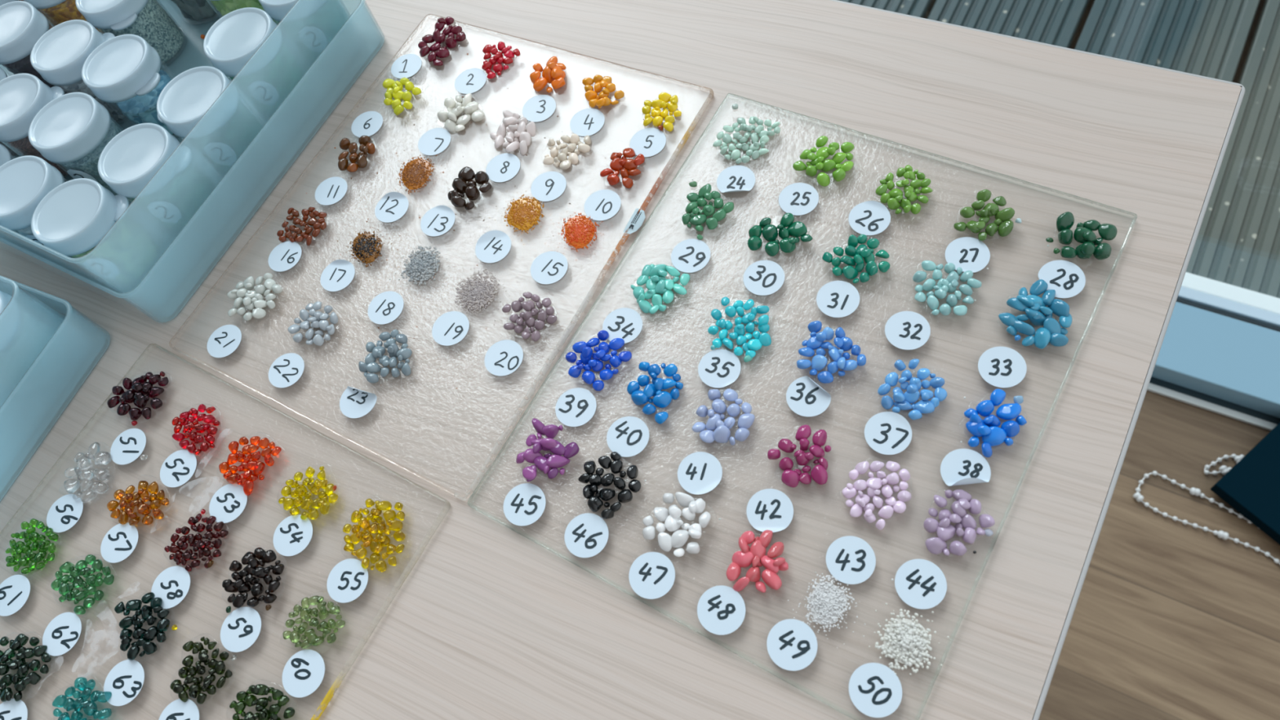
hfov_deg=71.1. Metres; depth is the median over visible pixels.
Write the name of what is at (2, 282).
tray
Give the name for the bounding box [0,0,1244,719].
table
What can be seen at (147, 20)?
jar
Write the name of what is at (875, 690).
glass plate
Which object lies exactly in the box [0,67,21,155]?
jar
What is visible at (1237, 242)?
window blind
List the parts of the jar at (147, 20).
lid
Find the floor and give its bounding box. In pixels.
[1038,390,1279,719]
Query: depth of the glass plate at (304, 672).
0.40 m
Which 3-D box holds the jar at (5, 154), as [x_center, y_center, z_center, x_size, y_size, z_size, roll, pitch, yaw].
[-0.368,-0.098,0.512,0.042,0.049,0.042,21,70,21]
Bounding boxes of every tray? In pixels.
[0,0,363,311]
[0,275,92,479]
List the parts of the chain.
cord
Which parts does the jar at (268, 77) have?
lid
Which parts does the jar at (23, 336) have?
lid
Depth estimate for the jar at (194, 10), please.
0.57 m
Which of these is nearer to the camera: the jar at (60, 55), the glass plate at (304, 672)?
the glass plate at (304, 672)
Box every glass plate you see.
[0,342,450,719]
[168,13,714,500]
[467,93,1137,719]
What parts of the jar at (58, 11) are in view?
lid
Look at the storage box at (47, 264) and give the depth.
0.48 m
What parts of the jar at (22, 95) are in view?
lid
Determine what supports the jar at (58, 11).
in the tray at (29, 245)
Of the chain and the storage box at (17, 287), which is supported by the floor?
the chain
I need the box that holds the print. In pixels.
[629,211,641,229]
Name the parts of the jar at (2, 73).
lid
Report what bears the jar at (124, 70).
in the tray at (29, 245)
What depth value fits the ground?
1.36 m
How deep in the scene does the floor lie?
1.00 m
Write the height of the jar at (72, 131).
0.049 m
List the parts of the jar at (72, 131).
lid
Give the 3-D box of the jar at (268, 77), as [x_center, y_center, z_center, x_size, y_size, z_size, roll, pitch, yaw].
[-0.219,-0.170,0.516,0.042,0.049,0.044,-29,62,-3]
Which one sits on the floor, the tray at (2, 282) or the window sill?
the window sill
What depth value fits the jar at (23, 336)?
0.46 m
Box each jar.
[0,0,55,29]
[0,0,66,94]
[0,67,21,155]
[0,73,71,179]
[0,143,19,234]
[0,155,73,260]
[0,290,73,395]
[23,0,104,33]
[28,92,124,195]
[30,19,128,124]
[31,177,163,289]
[75,0,186,69]
[81,34,177,137]
[97,123,222,235]
[156,66,273,178]
[166,0,222,25]
[203,7,313,119]
[205,0,281,27]
[257,0,359,67]
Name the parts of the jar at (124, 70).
lid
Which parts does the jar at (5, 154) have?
lid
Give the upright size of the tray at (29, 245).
0.055 m
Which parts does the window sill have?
frame, sill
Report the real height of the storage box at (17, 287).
0.032 m
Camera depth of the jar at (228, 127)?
0.48 m
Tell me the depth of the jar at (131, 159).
0.47 m
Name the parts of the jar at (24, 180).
lid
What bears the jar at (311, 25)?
in the tray at (29, 245)
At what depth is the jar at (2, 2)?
0.57 m
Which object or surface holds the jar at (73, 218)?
in the tray at (29, 245)
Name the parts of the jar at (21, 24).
lid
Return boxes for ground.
[927,0,1264,83]
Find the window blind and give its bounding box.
[838,0,1279,298]
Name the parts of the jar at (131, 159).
lid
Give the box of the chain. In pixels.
[1133,453,1279,564]
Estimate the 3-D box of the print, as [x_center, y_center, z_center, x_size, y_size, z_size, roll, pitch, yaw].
[-0.002,-0.070,0.446,0.002,0.001,0.011,21,70,21]
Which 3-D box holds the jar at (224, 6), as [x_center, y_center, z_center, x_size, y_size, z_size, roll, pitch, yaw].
[-0.245,-0.225,0.549,0.042,0.049,0.042,21,70,21]
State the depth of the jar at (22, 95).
0.51 m
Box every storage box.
[0,0,384,322]
[0,275,111,502]
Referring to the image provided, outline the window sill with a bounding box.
[1146,272,1279,431]
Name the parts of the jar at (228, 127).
lid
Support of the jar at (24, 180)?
in the tray at (29, 245)
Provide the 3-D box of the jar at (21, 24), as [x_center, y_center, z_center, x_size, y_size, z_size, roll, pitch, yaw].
[-0.380,-0.192,0.561,0.042,0.049,0.042,21,70,21]
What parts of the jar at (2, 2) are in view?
lid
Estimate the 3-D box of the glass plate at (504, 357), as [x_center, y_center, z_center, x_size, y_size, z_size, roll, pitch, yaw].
[-0.103,-0.076,0.469,0.207,0.011,0.256,21,70,21]
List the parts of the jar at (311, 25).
lid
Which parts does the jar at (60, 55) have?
lid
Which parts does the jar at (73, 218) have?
lid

